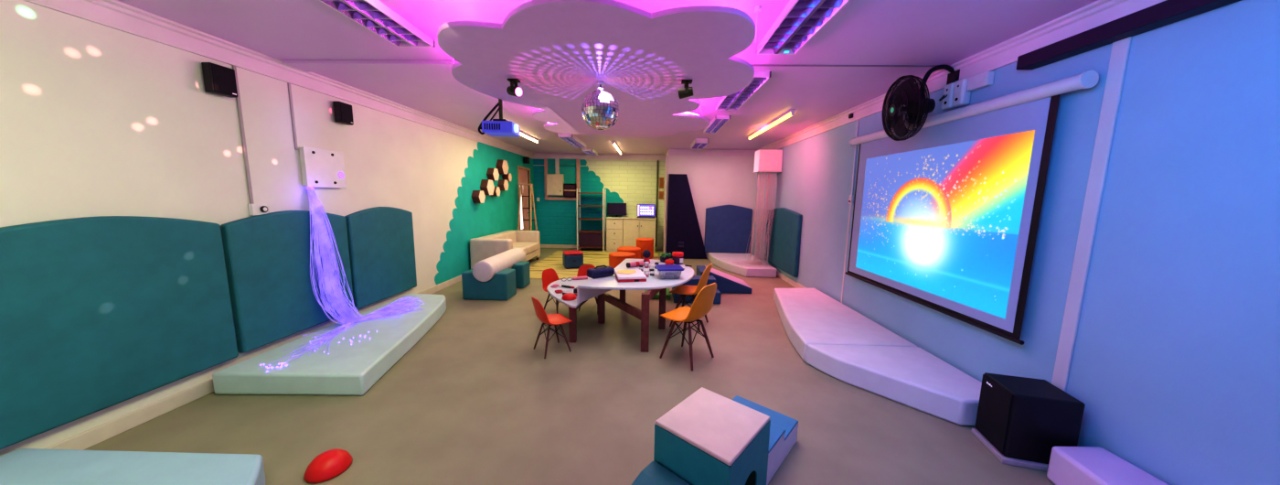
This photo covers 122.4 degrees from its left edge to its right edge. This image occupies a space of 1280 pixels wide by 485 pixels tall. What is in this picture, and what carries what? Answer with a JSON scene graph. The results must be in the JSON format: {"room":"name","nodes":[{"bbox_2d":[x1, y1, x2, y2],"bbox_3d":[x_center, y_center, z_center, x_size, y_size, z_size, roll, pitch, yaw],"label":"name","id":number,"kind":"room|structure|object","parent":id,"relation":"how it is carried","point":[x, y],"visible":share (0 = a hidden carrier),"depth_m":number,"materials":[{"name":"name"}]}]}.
{"room":"sensory playroom","nodes":[
{"label":"sensory playroom","id":0,"kind":"room"},
{"bbox_2d":[0,0,534,455],"bbox_3d":[-3.169,-0.409,4.210,0.103,2.600,11.450,1,8,2],"label":"wall","id":1,"kind":"structure","parent":0,"point":[96,120],"depth_m":2.44,"materials":[{"name":"white paint"}]},
{"bbox_2d":[0,215,238,448],"bbox_3d":[-3.163,0.404,2.143,0.065,1.125,1.076,1,8,2],"label":"pad","id":2,"kind":"object","parent":1,"relation":"attached to","point":[99,313],"visible":1,"depth_m":2.05,"materials":[{"name":"teal fabric"}]},
{"bbox_2d":[201,62,237,97],"bbox_3d":[-3.103,-1.194,2.595,0.099,0.205,0.156,1,8,2],"label":"wall speaker","id":3,"kind":"object","parent":1,"relation":"attached to","point":[218,80],"visible":1,"depth_m":2.56,"materials":[{"name":"black plastic"}]},
{"bbox_2d":[231,64,267,215],"bbox_3d":[-3.127,-0.797,2.830,0.053,1.155,0.116,1,8,2],"label":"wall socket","id":4,"kind":"object","parent":1,"relation":"attached to","point":[254,209],"visible":0.98,"depth_m":2.81,"materials":[{"name":"white plastic"}]},
{"bbox_2d":[44,274,461,449],"bbox_3d":[-3.151,0.912,3.764,0.018,0.100,10.220,1,8,2],"label":"baseboard","id":5,"kind":"structure","parent":1,"relation":"attached to","point":[86,439],"depth_m":2.25,"materials":[{"name":"paint"}]},
{"bbox_2d":[22,0,533,159],"bbox_3d":[-3.079,-1.612,3.997,0.050,0.155,11.350,1,8,2],"label":"trim","id":6,"kind":"structure","parent":1,"relation":"attached to","point":[113,14],"depth_m":2.67,"materials":[{"name":"paint"}]},
{"bbox_2d":[220,210,354,352],"bbox_3d":[-3.128,0.260,3.228,0.065,1.105,1.051,1,8,2],"label":"pad","id":7,"kind":"object","parent":1,"relation":"attached to","point":[267,256],"visible":0.88,"depth_m":2.99,"materials":[{"name":"teal plastic"}]},
{"bbox_2d":[332,101,353,125],"bbox_3d":[-3.070,-1.332,3.635,0.099,0.205,0.156,1,8,2],"label":"wall speaker","id":8,"kind":"object","parent":1,"relation":"attached to","point":[343,112],"visible":1,"depth_m":3.59,"materials":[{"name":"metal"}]},
{"bbox_2d":[340,102,353,124],"bbox_3d":[-3.026,-1.331,3.634,0.007,0.193,0.144,1,8,2],"label":"grille","id":9,"kind":"object","parent":8,"relation":"attached to","point":[346,110],"depth_m":3.62,"materials":[{"name":"black fabric"}]},
{"bbox_2d":[281,59,458,72],"bbox_3d":[-2.216,-1.542,3.086,1.670,0.028,0.220,1,8,2],"label":"trim","id":10,"kind":"structure","parent":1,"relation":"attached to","point":[306,65],"depth_m":3.04,"materials":[{"name":"paint"}]},
{"bbox_2d":[344,206,416,309],"bbox_3d":[-3.095,0.121,4.273,0.065,1.105,0.996,1,8,2],"label":"pad","id":11,"kind":"object","parent":1,"relation":"attached to","point":[380,240],"visible":0.91,"depth_m":4.16,"materials":[{"name":"teal leather"}]},
{"bbox_2d":[471,190,485,202],"bbox_3d":[-2.976,-0.844,6.495,0.133,0.232,0.268,1,8,2],"label":"shelf","id":12,"kind":"object","parent":1,"relation":"attached to","point":[477,196],"visible":1,"depth_m":6.41,"materials":[{"name":"brown wood"}]},
{"bbox_2d":[480,179,494,194],"bbox_3d":[-2.961,-1.069,6.839,0.133,0.299,0.345,1,8,2],"label":"shelf","id":13,"kind":"object","parent":1,"relation":"attached to","point":[487,186],"visible":0.94,"depth_m":6.74,"materials":[{"name":"brown wood"}]},
{"bbox_2d":[486,167,499,181],"bbox_3d":[-2.949,-1.363,7.060,0.133,0.247,0.285,1,8,2],"label":"shelf","id":14,"kind":"object","parent":1,"relation":"attached to","point":[492,174],"visible":0.93,"depth_m":6.97,"materials":[{"name":"brown wood"}]},
{"bbox_2d":[495,159,508,174],"bbox_3d":[-2.932,-1.603,7.502,0.133,0.299,0.345,1,8,2],"label":"shelf","id":15,"kind":"object","parent":1,"relation":"attached to","point":[502,165],"visible":0.96,"depth_m":7.40,"materials":[{"name":"brown wood"}]},
{"bbox_2d":[497,179,508,190],"bbox_3d":[-2.937,-1.233,7.560,0.133,0.234,0.270,1,8,2],"label":"shelf","id":16,"kind":"object","parent":1,"relation":"attached to","point":[503,184],"visible":0.96,"depth_m":7.47,"materials":[{"name":"brown wood"}]},
{"bbox_2d":[517,165,530,230],"bbox_3d":[-3.005,-0.836,9.068,0.110,2.170,0.860,1,8,2],"label":"door","id":17,"kind":"structure","parent":1,"relation":"in","point":[521,173],"depth_m":9.14,"materials":[{"name":"brown wood"}]},
{"bbox_2d":[84,247,1055,484],"bbox_3d":[-0.279,0.986,4.303,5.930,0.100,11.450,1,8,2],"label":"floor","id":18,"kind":"structure","parent":0,"point":[473,401],"depth_m":2.43,"materials":[{"name":"plastic"}]},
{"bbox_2d":[0,448,265,484],"bbox_3d":[-2.312,1.259,0.988,1.809,0.169,1.680,1,8,2],"label":"floor mat","id":19,"kind":"object","parent":18,"relation":"on","point":[21,465],"visible":1,"depth_m":1.69,"materials":[{"name":"leather"}]},
{"bbox_2d":[303,448,352,482],"bbox_3d":[-1.688,1.184,1.907,0.200,0.093,0.200,1,8,2],"label":"dome","id":20,"kind":"object","parent":18,"relation":"on","point":[329,464],"visible":1,"depth_m":1.86,"materials":[{"name":"red plastic"}]},
{"bbox_2d":[212,293,446,394],"bbox_3d":[-2.551,0.905,3.617,1.085,0.169,2.147,1,8,2],"label":"floor mat","id":21,"kind":"object","parent":18,"relation":"on","point":[347,368],"visible":0.98,"depth_m":2.81,"materials":[{"name":"plastic"}]},
{"bbox_2d":[259,82,422,372],"bbox_3d":[-2.791,-0.299,3.384,0.766,2.277,1.933,1,8,2],"label":"lamp","id":22,"kind":"object","parent":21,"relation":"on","point":[319,167],"visible":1,"depth_m":3.41,"materials":[{"name":"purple plastic"}]},
{"bbox_2d":[461,268,516,299],"bbox_3d":[-2.183,0.600,5.125,0.640,0.390,0.360,1,8,2],"label":"block","id":23,"kind":"object","parent":18,"relation":"on","point":[502,286],"visible":0.77,"depth_m":4.96,"materials":[{"name":"teal plastic"}]},
{"bbox_2d":[472,247,525,281],"bbox_3d":[-2.166,0.320,5.531,0.300,0.300,1.320,1,8,2],"label":"bolster","id":24,"kind":"object","parent":23,"relation":"on","point":[485,270],"visible":0.91,"depth_m":5.08,"materials":[{"name":"leather"}]},
{"bbox_2d":[469,230,540,268],"bbox_3d":[-2.650,0.165,7.196,0.730,0.690,1.870,1,8,2],"label":"sofa","id":25,"kind":"object","parent":18,"relation":"on","point":[481,248],"visible":0.58,"depth_m":6.65,"materials":[{"name":"beige leather"}]},
{"bbox_2d":[512,246,526,254],"bbox_3d":[-2.566,0.214,6.822,0.520,0.165,0.744,1,8,2],"label":"seat cushion","id":26,"kind":"object","parent":25,"relation":"on","point":[524,249],"depth_m":7.06,"materials":[{"name":"beige fabric"}]},
{"bbox_2d":[512,241,538,254],"bbox_3d":[-2.542,0.114,7.575,0.520,0.165,0.744,1,8,2],"label":"seat cushion","id":27,"kind":"object","parent":25,"relation":"on","point":[532,247],"depth_m":7.57,"materials":[{"name":"beige fabric"}]},
{"bbox_2d":[511,260,530,287],"bbox_3d":[-2.163,0.517,5.749,0.640,0.390,0.300,1,8,2],"label":"block","id":28,"kind":"object","parent":18,"relation":"on","point":[522,268],"visible":0.44,"depth_m":5.61,"materials":[{"name":"teal plastic"}]},
{"bbox_2d":[517,183,537,230],"bbox_3d":[-2.741,-0.545,8.558,0.388,1.744,0.677,1,8,2],"label":"stepladder","id":29,"kind":"object","parent":18,"relation":"on","point":[521,196],"visible":0.61,"depth_m":8.40,"materials":[{"name":"brown wood"}]},
{"bbox_2d":[542,267,559,313],"bbox_3d":[-1.050,0.626,4.461,0.337,0.553,0.320,6,9,31],"label":"shell chair","id":30,"kind":"object","parent":18,"relation":"on","point":[549,275],"visible":0.41,"depth_m":4.47,"materials":[{"name":"red plastic"}]},
{"bbox_2d":[531,296,572,358],"bbox_3d":[-0.848,0.774,3.379,0.337,0.553,0.320,-5,10,-38],"label":"shell chair","id":31,"kind":"object","parent":18,"relation":"on","point":[550,319],"visible":1,"depth_m":3.34,"materials":[{"name":"red plastic"}]},
{"bbox_2d":[547,276,597,341],"bbox_3d":[-0.826,0.734,4.204,0.621,0.410,1.319,2,8,10],"label":"table","id":32,"kind":"object","parent":18,"relation":"on","point":[573,305],"visible":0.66,"depth_m":3.78,"materials":[{"name":"laminate"}]},
{"bbox_2d":[561,292,576,299],"bbox_3d":[-0.747,0.564,3.716,0.156,0.056,0.156,1,8,2],"label":"dome","id":33,"kind":"object","parent":32,"relation":"on","point":[569,295],"visible":1,"depth_m":3.67,"materials":[{"name":"red plastic"}]},
{"bbox_2d":[576,264,597,310],"bbox_3d":[-0.692,0.599,4.712,0.320,0.553,0.337,-1,8,-13],"label":"shell chair","id":34,"kind":"object","parent":18,"relation":"on","point":[582,270],"visible":0.23,"depth_m":4.81,"materials":[{"name":"red plastic"}]},
{"bbox_2d":[576,188,605,251],"bbox_3d":[-1.311,-0.611,9.508,0.718,1.660,0.380,1,8,2],"label":"ladder shelf","id":35,"kind":"object","parent":18,"relation":"on","point":[602,218],"visible":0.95,"depth_m":9.37,"materials":[{"name":"wood"}]},
{"bbox_2d":[578,232,602,246],"bbox_3d":[-1.319,-0.088,9.578,0.640,0.360,0.340,1,8,2],"label":"storage box","id":36,"kind":"object","parent":35,"relation":"on","point":[585,239],"visible":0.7,"depth_m":9.42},
{"bbox_2d":[529,250,658,279],"bbox_3d":[-0.911,0.454,7.820,2.660,0.006,3.200,1,8,2],"label":"rug","id":37,"kind":"object","parent":18,"relation":"on","point":[554,261],"visible":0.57,"depth_m":7.69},
{"bbox_2d":[562,250,583,268],"bbox_3d":[-1.391,0.353,7.300,0.380,0.315,0.395,-2,8,-20],"label":"ottoman","id":38,"kind":"object","parent":37,"relation":"on","point":[570,259],"visible":0.94,"depth_m":7.14,"materials":[{"name":"blue fabric"}]},
{"bbox_2d":[608,251,635,267],"bbox_3d":[-0.359,0.381,7.147,0.546,0.330,0.546,1,8,2],"label":"pouf","id":39,"kind":"object","parent":37,"relation":"on","point":[615,258],"visible":0.69,"depth_m":6.94,"materials":[{"name":"orange fabric"}]},
{"bbox_2d":[617,245,640,258],"bbox_3d":[-0.244,0.280,7.917,0.546,0.330,0.546,1,8,2],"label":"pouf","id":40,"kind":"object","parent":37,"relation":"on","point":[632,249],"visible":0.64,"depth_m":7.74,"materials":[{"name":"orange fabric"}]},
{"bbox_2d":[636,237,653,258],"bbox_3d":[0.116,0.136,8.512,0.436,0.470,0.436,1,8,2],"label":"pouf","id":41,"kind":"object","parent":37,"relation":"on","point":[645,243],"visible":0.8,"depth_m":8.33,"materials":[{"name":"orange plastic"}]},
{"bbox_2d":[606,218,623,251],"bbox_3d":[-0.676,-0.219,9.592,0.450,0.880,0.418,1,8,2],"label":"drawer unit","id":42,"kind":"object","parent":18,"relation":"on","point":[614,227],"visible":0.97,"depth_m":9.40,"materials":[{"name":"beige wood"}]},
{"bbox_2d":[576,258,694,351],"bbox_3d":[0.087,0.650,4.221,1.074,0.600,1.689,3,8,16],"label":"table","id":43,"kind":"object","parent":18,"relation":"on","point":[593,287],"visible":0.88,"depth_m":3.69,"materials":[{"name":"laminate"}]},
{"bbox_2d":[586,265,614,277],"bbox_3d":[-0.436,0.316,3.920,0.300,0.123,0.143,-5,10,-40],"label":"pencil case","id":44,"kind":"object","parent":43,"relation":"on","point":[598,272],"visible":1,"depth_m":3.86,"materials":[{"name":"blue fabric"}]},
{"bbox_2d":[614,268,646,281],"bbox_3d":[-0.111,0.363,3.865,0.302,0.055,0.364,0,8,-10],"label":"game box","id":45,"kind":"object","parent":43,"relation":"on","point":[639,275],"visible":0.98,"depth_m":3.71,"materials":[{"name":"white cardboard"}]},
{"bbox_2d":[626,260,647,266],"bbox_3d":[-0.039,0.275,4.499,0.300,0.062,0.062,-5,9,-36],"label":"paint tube","id":46,"kind":"object","parent":43,"relation":"on","point":[634,263],"visible":0.85,"depth_m":4.46,"materials":[{"name":"pink plastic"}]},
{"bbox_2d":[654,264,683,278],"bbox_3d":[0.324,0.329,3.929,0.290,0.118,0.270,0,8,-6],"label":"tub","id":47,"kind":"object","parent":43,"relation":"on","point":[665,271],"visible":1,"depth_m":3.83,"materials":[{"name":"clear plastic"}]},
{"bbox_2d":[672,251,683,264],"bbox_3d":[0.510,0.207,4.745,0.152,0.150,0.152,1,8,2],"label":"jar","id":48,"kind":"object","parent":43,"relation":"on","point":[677,256],"visible":0.94,"depth_m":4.68,"materials":[{"name":"red plastic"}]},
{"bbox_2d":[622,218,656,252],"bbox_3d":[-0.011,-0.206,9.572,0.870,0.880,0.418,1,8,2],"label":"base cabinet","id":49,"kind":"object","parent":18,"relation":"on","point":[634,229],"visible":0.66,"depth_m":9.37,"materials":[{"name":"beige wood"}]},
{"bbox_2d":[606,216,656,219],"bbox_3d":[-0.229,-0.662,9.528,1.340,0.028,0.440,1,8,2],"label":"countertop","id":50,"kind":"structure","parent":49,"relation":"on","point":[606,217],"depth_m":9.31,"materials":[{"name":"beige wood"}]},
{"bbox_2d":[607,202,626,217],"bbox_3d":[-0.634,-0.879,9.547,0.520,0.385,0.170,1,8,2],"label":"monitor","id":51,"kind":"object","parent":50,"relation":"on","point":[613,208],"visible":0.94,"depth_m":9.52,"materials":[{"name":"black plastic"}]},
{"bbox_2d":[637,203,655,218],"bbox_3d":[0.163,-0.840,9.439,0.500,0.360,0.296,1,8,2],"label":"laptop","id":52,"kind":"object","parent":50,"relation":"on","point":[648,210],"visible":0.99,"depth_m":9.56,"materials":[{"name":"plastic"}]},
{"bbox_2d":[631,459,691,484],"bbox_3d":[0.037,1.224,1.441,0.410,0.193,0.546,8,10,41],"label":"ramp","id":53,"kind":"object","parent":18,"relation":"on","point":[654,473],"visible":1,"depth_m":1.66,"materials":[{"name":"blue leather"}]},
{"bbox_2d":[665,173,707,258],"bbox_3d":[1.143,-0.611,8.416,0.998,2.000,0.050,1,8,2],"label":"panel","id":54,"kind":"object","parent":18,"relation":"on","point":[683,225],"visible":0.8,"depth_m":8.41,"materials":[{"name":"black"}]},
{"bbox_2d":[659,282,716,370],"bbox_3d":[0.445,0.712,3.252,0.458,0.750,0.434,8,10,41],"label":"shell chair","id":55,"kind":"object","parent":18,"relation":"on","point":[702,304],"visible":1,"depth_m":3.15,"materials":[{"name":"orange plastic"}]},
{"bbox_2d":[668,263,712,331],"bbox_3d":[0.589,0.600,4.113,0.458,0.750,0.434,5,8,25],"label":"shell chair","id":56,"kind":"object","parent":18,"relation":"on","point":[686,290],"visible":0.85,"depth_m":4.05,"materials":[{"name":"orange plastic"}]},
{"bbox_2d":[672,275,721,303],"bbox_3d":[0.819,0.682,5.202,0.660,0.300,0.500,1,8,2],"label":"steps","id":57,"kind":"structure","parent":18,"relation":"on","point":[695,280],"depth_m":5.11,"materials":[{"name":"blue plastic"}]},
{"bbox_2d":[653,386,770,484],"bbox_3d":[0.366,1.078,1.792,0.410,0.399,0.430,8,10,41],"label":"cube","id":58,"kind":"object","parent":18,"relation":"on","point":[709,437],"visible":0.99,"depth_m":1.68,"materials":[{"name":"white leather"}]},
{"bbox_2d":[695,265,752,293],"bbox_3d":[1.363,0.594,5.783,0.810,0.338,0.550,1,8,2],"label":"ramp","id":59,"kind":"object","parent":18,"relation":"on","point":[726,282],"visible":0.77,"depth_m":5.52,"materials":[{"name":"blue plastic"}]},
{"bbox_2d":[708,252,776,277],"bbox_3d":[2.114,0.452,7.572,1.000,0.169,1.820,1,8,2],"label":"floor mat","id":60,"kind":"object","parent":18,"relation":"on","point":[721,260],"visible":0.98,"depth_m":7.09,"materials":[{"name":"white plastic"}]},
{"bbox_2d":[732,394,798,484],"bbox_3d":[0.667,1.137,2.140,0.410,0.199,0.471,8,10,41],"label":"steps","id":61,"kind":"structure","parent":18,"relation":"on","point":[783,428],"depth_m":2.05,"materials":[{"name":"blue leather"}]},
{"bbox_2d":[773,288,917,361],"bbox_3d":[2.051,0.886,4.232,1.013,0.189,2.053,1,8,2],"label":"floor mat","id":62,"kind":"object","parent":18,"relation":"on","point":[807,315],"visible":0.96,"depth_m":3.74,"materials":[{"name":"white plastic"}]},
{"bbox_2d":[805,343,981,425],"bbox_3d":[2.007,1.079,2.776,1.009,0.189,0.865,1,8,2],"label":"floor mat","id":63,"kind":"object","parent":18,"relation":"on","point":[913,377],"visible":0.92,"depth_m":2.71,"materials":[{"name":"white leather"}]},
{"bbox_2d":[970,372,1085,470],"bbox_3d":[2.290,1.058,2.098,0.330,0.419,0.290,3,8,16],"label":"subwoofer","id":64,"kind":"object","parent":18,"relation":"on","point":[1019,420],"visible":0.89,"depth_m":2.01,"materials":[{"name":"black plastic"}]},
{"bbox_2d":[974,373,1013,453],"bbox_3d":[2.150,1.034,2.145,0.008,0.370,0.250,3,8,16],"label":"grille","id":65,"kind":"object","parent":64,"relation":"attached to","point":[994,422],"depth_m":2.12,"materials":[{"name":"black fabric"}]},
{"bbox_2d":[1046,446,1168,484],"bbox_3d":[2.034,1.320,0.930,0.857,0.199,2.024,1,8,2],"label":"floor mat","id":66,"kind":"object","parent":18,"relation":"on","point":[1067,464],"visible":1,"depth_m":1.78,"materials":[{"name":"white leather"}]},
{"bbox_2d":[533,158,665,245],"bbox_3d":[-1.183,-1.119,9.778,3.720,2.600,0.103,1,8,2],"label":"wall","id":67,"kind":"structure","parent":0,"point":[630,183],"depth_m":9.70,"materials":[{"name":"green paint"}]},
{"bbox_2d":[546,158,564,195],"bbox_3d":[-2.307,-1.780,9.569,0.440,0.990,0.186,1,8,2],"label":"box","id":68,"kind":"object","parent":67,"relation":"attached to","point":[555,182],"visible":1,"depth_m":9.52,"materials":[{"name":"beige plastic"}]},
{"bbox_2d":[544,158,580,200],"bbox_3d":[-2.126,-1.722,9.644,0.980,1.120,0.070,1,8,2],"label":"window","id":69,"kind":"structure","parent":67,"relation":"in","point":[570,168],"depth_m":9.63,"materials":[{"name":"brown wood"}]},
{"bbox_2d":[563,183,576,196],"bbox_3d":[-1.912,-1.422,9.619,0.340,0.360,0.155,1,8,2],"label":"rack","id":70,"kind":"object","parent":67,"relation":"attached to","point":[570,189],"visible":1,"depth_m":9.55,"materials":[{"name":"brown wood"}]},
{"bbox_2d":[533,152,665,159],"bbox_3d":[-1.116,-2.328,9.542,3.620,0.140,0.050,1,8,2],"label":"trim","id":71,"kind":"structure","parent":67,"relation":"attached to","point":[535,154],"depth_m":9.53,"materials":[{"name":"paint"}]},
{"bbox_2d":[540,244,663,249],"bbox_3d":[-1.154,0.128,9.885,3.620,0.100,0.018,1,8,2],"label":"baseboard","id":72,"kind":"structure","parent":67,"relation":"attached to","point":[541,245],"depth_m":9.90,"materials":[{"name":"paint"}]},
{"bbox_2d":[655,160,658,246],"bbox_3d":[0.463,-1.052,9.656,0.044,2.350,0.044,1,8,2],"label":"trim","id":73,"kind":"structure","parent":67,"relation":"attached to","point":[657,160],"depth_m":9.63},
{"bbox_2d":[116,0,1098,154],"bbox_3d":[-0.237,-1.690,3.947,5.930,0.100,11.450,1,8,2],"label":"ceiling","id":74,"kind":"structure","parent":0,"point":[863,32],"depth_m":2.63,"materials":[{"name":"paint"}]},
{"bbox_2d":[319,0,434,47],"bbox_3d":[-1.660,-1.359,1.861,0.270,0.050,1.440,1,8,2],"label":"light","id":75,"kind":"object","parent":74,"relation":"attached to","point":[374,16],"visible":1,"depth_m":2.24,"materials":[{"name":"white plastic"}]},
{"bbox_2d":[478,98,519,136],"bbox_3d":[-1.349,-1.300,3.350,0.374,0.550,0.242,1,8,-2],"label":"ceiling projector","id":76,"kind":"object","parent":74,"relation":"attached to","point":[496,127],"visible":0.99,"depth_m":3.30,"materials":[{"name":"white plastic"}]},
{"bbox_2d":[483,123,500,129],"bbox_3d":[-1.369,-1.074,3.259,0.144,0.055,0.003,1,8,-2],"label":"vent","id":77,"kind":"object","parent":76,"relation":"attached to","point":[484,123],"depth_m":3.26,"materials":[{"name":"plastic"}]},
{"bbox_2d":[519,130,538,142],"bbox_3d":[-2.134,-1.948,6.299,0.060,0.068,1.860,1,8,2],"label":"tube light","id":78,"kind":"object","parent":74,"relation":"attached to","point":[522,133],"visible":0.53,"depth_m":6.67,"materials":[{"name":"white plastic"}]},
{"bbox_2d":[557,133,586,148],"bbox_3d":[-1.351,-2.054,7.153,0.260,0.060,1.470,1,8,2],"label":"light","id":79,"kind":"object","parent":74,"relation":"attached to","point":[572,140],"visible":0.98,"depth_m":6.94,"materials":[{"name":"white plastic"}]},
{"bbox_2d":[580,148,597,155],"bbox_3d":[-1.265,-2.288,8.921,0.270,0.060,1.000,1,8,2],"label":"light","id":80,"kind":"object","parent":74,"relation":"attached to","point":[588,151],"visible":1,"depth_m":8.69,"materials":[{"name":"white plastic"}]},
{"bbox_2d":[437,0,761,137],"bbox_3d":[-0.295,-1.467,3.482,2.434,0.220,3.864,1,8,2],"label":"ceiling panel","id":81,"kind":"object","parent":74,"relation":"hanging from","point":[559,51],"visible":0.98,"depth_m":2.30,"materials":[{"name":"paint"}]},
{"bbox_2d":[506,78,522,96],"bbox_3d":[-0.983,-1.202,2.756,0.120,0.133,0.091,5,9,30],"label":"light","id":82,"kind":"object","parent":81,"relation":"attached to","point":[513,90],"visible":1,"depth_m":2.73,"materials":[{"name":"black metal"}]},
{"bbox_2d":[581,80,618,129],"bbox_3d":[-0.312,-1.080,2.793,0.297,0.364,0.298,1,8,2],"label":"ball","id":83,"kind":"object","parent":81,"relation":"hanging from","point":[600,108],"visible":1,"depth_m":2.70,"materials":[{"name":"metal"}]},
{"bbox_2d":[678,79,693,98],"bbox_3d":[0.354,-1.178,2.721,0.121,0.129,0.093,1,8,2],"label":"light","id":84,"kind":"object","parent":81,"relation":"attached to","point":[687,91],"visible":1,"depth_m":2.69,"materials":[{"name":"black plastic"}]},
{"bbox_2d":[690,138,708,149],"bbox_3d":[1.199,-1.999,7.160,0.250,0.090,0.890,1,8,2],"label":"light","id":85,"kind":"object","parent":74,"relation":"attached to","point":[698,143],"visible":1,"depth_m":6.91,"materials":[{"name":"white plastic"}]},
{"bbox_2d":[703,115,730,133],"bbox_3d":[1.147,-1.780,5.354,0.200,0.050,1.150,1,8,2],"label":"light","id":86,"kind":"object","parent":74,"relation":"attached to","point":[718,122],"visible":0.99,"depth_m":5.19,"materials":[{"name":"white plastic"}]},
{"bbox_2d":[714,71,770,110],"bbox_3d":[1.040,-1.563,3.716,0.265,0.050,1.240,1,8,2],"label":"light","id":87,"kind":"object","parent":74,"relation":"attached to","point":[734,101],"visible":0.75,"depth_m":3.71,"materials":[{"name":"white plastic"}]},
{"bbox_2d":[747,109,795,139],"bbox_3d":[1.954,-1.764,5.396,0.060,0.068,1.960,1,8,2],"label":"tube light","id":88,"kind":"object","parent":74,"relation":"attached to","point":[790,112],"visible":1,"depth_m":5.10,"materials":[{"name":"white plastic"}]},
{"bbox_2d":[756,0,850,54],"bbox_3d":[0.986,-1.336,2.012,0.285,0.052,1.200,1,8,2],"label":"light","id":89,"kind":"object","parent":74,"relation":"attached to","point":[799,21],"visible":1,"depth_m":2.17,"materials":[{"name":"white plastic"}]},
{"bbox_2d":[665,155,757,254],"bbox_3d":[1.741,-0.897,8.455,2.210,2.600,0.100,1,8,2],"label":"wall","id":90,"kind":"structure","parent":0,"point":[713,180],"depth_m":8.33,"materials":[{"name":"paint"}]},
{"bbox_2d":[663,155,667,255],"bbox_3d":[0.612,-0.841,8.472,0.044,2.450,0.072,1,8,2],"label":"trim","id":91,"kind":"structure","parent":90,"relation":"attached to","point":[666,178],"depth_m":8.43,"materials":[{"name":"paint"}]},
{"bbox_2d":[667,148,757,156],"bbox_3d":[1.708,-2.102,8.220,2.110,0.150,0.050,1,8,2],"label":"trim","id":92,"kind":"structure","parent":90,"relation":"attached to","point":[670,151],"depth_m":8.21,"materials":[{"name":"paint"}]},
{"bbox_2d":[704,204,752,253],"bbox_3d":[2.114,-0.323,8.434,1.096,1.160,0.065,1,8,2],"label":"pad","id":93,"kind":"object","parent":90,"relation":"attached to","point":[728,228],"visible":0.99,"depth_m":8.40,"materials":[{"name":"blue fabric"}]},
{"bbox_2d":[752,0,1279,484],"bbox_3d":[2.634,-0.206,3.371,0.100,2.600,10.100,1,8,2],"label":"wall","id":94,"kind":"structure","parent":0,"point":[1175,368],"depth_m":1.72,"materials":[{"name":"paint"}]},
{"bbox_2d":[729,149,783,266],"bbox_3d":[2.279,-0.676,6.956,0.827,2.226,0.726,1,8,2],"label":"lamp","id":95,"kind":"object","parent":94,"relation":"attached to","point":[769,161],"visible":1,"depth_m":6.88,"materials":[{"name":"white plastic"}]},
{"bbox_2d":[764,207,802,277],"bbox_3d":[2.642,-0.085,6.596,0.065,1.130,1.596,1,8,2],"label":"pad","id":96,"kind":"object","parent":94,"relation":"attached to","point":[784,240],"visible":0.88,"depth_m":6.30,"materials":[{"name":"teal leather"}]},
{"bbox_2d":[776,269,806,287],"bbox_3d":[2.555,1.033,3.528,0.018,0.100,10.080,1,8,2],"label":"baseboard","id":97,"kind":"structure","parent":94,"relation":"attached to","point":[783,276],"depth_m":6.20,"materials":[{"name":"paint"}]},
{"bbox_2d":[751,64,938,66],"bbox_3d":[0.576,-1.493,2.965,3.920,0.006,0.025,1,8,2],"label":"trim","id":98,"kind":"structure","parent":94,"relation":"attached to","point":[765,65],"depth_m":2.93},
{"bbox_2d":[840,119,859,302],"bbox_3d":[2.613,-0.314,4.391,0.006,2.345,0.030,1,8,2],"label":"trim","id":99,"kind":"structure","parent":94,"relation":"attached to","point":[858,120],"depth_m":4.43,"materials":[{"name":"paint"}]},
{"bbox_2d":[848,119,858,203],"bbox_3d":[2.606,-0.973,4.279,0.040,1.000,0.060,1,8,2],"label":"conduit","id":100,"kind":"object","parent":94,"relation":"attached to","point":[851,197],"visible":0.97,"depth_m":4.30,"materials":[{"name":"white plastic"}]},
{"bbox_2d":[882,64,959,140],"bbox_3d":[2.360,-1.164,2.960,0.469,0.603,0.524,1,8,2],"label":"wall fan","id":101,"kind":"object","parent":94,"relation":"attached to","point":[912,98],"visible":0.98,"depth_m":2.90,"materials":[{"name":"black metal"}]},
{"bbox_2d":[941,82,956,109],"bbox_3d":[2.551,-1.197,2.889,0.077,0.200,0.096,1,8,2],"label":"control box","id":102,"kind":"object","parent":94,"relation":"attached to","point":[947,101],"visible":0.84,"depth_m":2.87,"materials":[{"name":"white plastic"}]},
{"bbox_2d":[757,0,1165,149],"bbox_3d":[2.578,-1.419,3.212,0.050,0.155,10.100,1,8,2],"label":"trim","id":103,"kind":"structure","parent":94,"relation":"attached to","point":[1098,13],"depth_m":2.43,"materials":[{"name":"paint"}]},
{"bbox_2d":[952,77,970,106],"bbox_3d":[2.548,-1.183,2.785,0.077,0.200,0.096,1,8,2],"label":"control box","id":104,"kind":"object","parent":94,"relation":"attached to","point":[961,97],"visible":0.91,"depth_m":2.76,"materials":[{"name":"white plastic"}]},
{"bbox_2d":[845,69,1098,344],"bbox_3d":[2.519,-0.285,3.182,0.123,1.642,2.300,1,8,2],"label":"projection screen","id":105,"kind":"object","parent":94,"relation":"attached to","point":[945,219],"visible":1,"depth_m":2.72,"materials":[{"name":"white plastic"}]},
{"bbox_2d":[855,129,1034,318],"bbox_3d":[2.514,-0.212,3.175,0.001,1.240,1.755,1,8,2],"label":"picture","id":106,"kind":"object","parent":105,"relation":"attached to","point":[943,220],"depth_m":2.83},
{"bbox_2d":[966,70,994,91],"bbox_3d":[2.555,-1.209,2.645,0.055,0.098,0.170,1,8,2],"label":"wall socket","id":107,"kind":"object","parent":94,"relation":"attached to","point":[984,80],"visible":1,"depth_m":2.61,"materials":[{"name":"white plastic"}]},
{"bbox_2d":[1051,36,1131,392],"bbox_3d":[2.533,0.002,2.004,0.014,2.345,0.070,1,8,2],"label":"trim","id":108,"kind":"structure","parent":94,"relation":"attached to","point":[1120,48],"depth_m":1.97,"materials":[{"name":"paint"}]},
{"bbox_2d":[1016,0,1240,69],"bbox_3d":[2.496,-1.075,1.564,0.100,0.085,1.500,1,8,2],"label":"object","id":109,"kind":"object","parent":94,"relation":"attached to","point":[1168,12],"visible":1,"depth_m":1.80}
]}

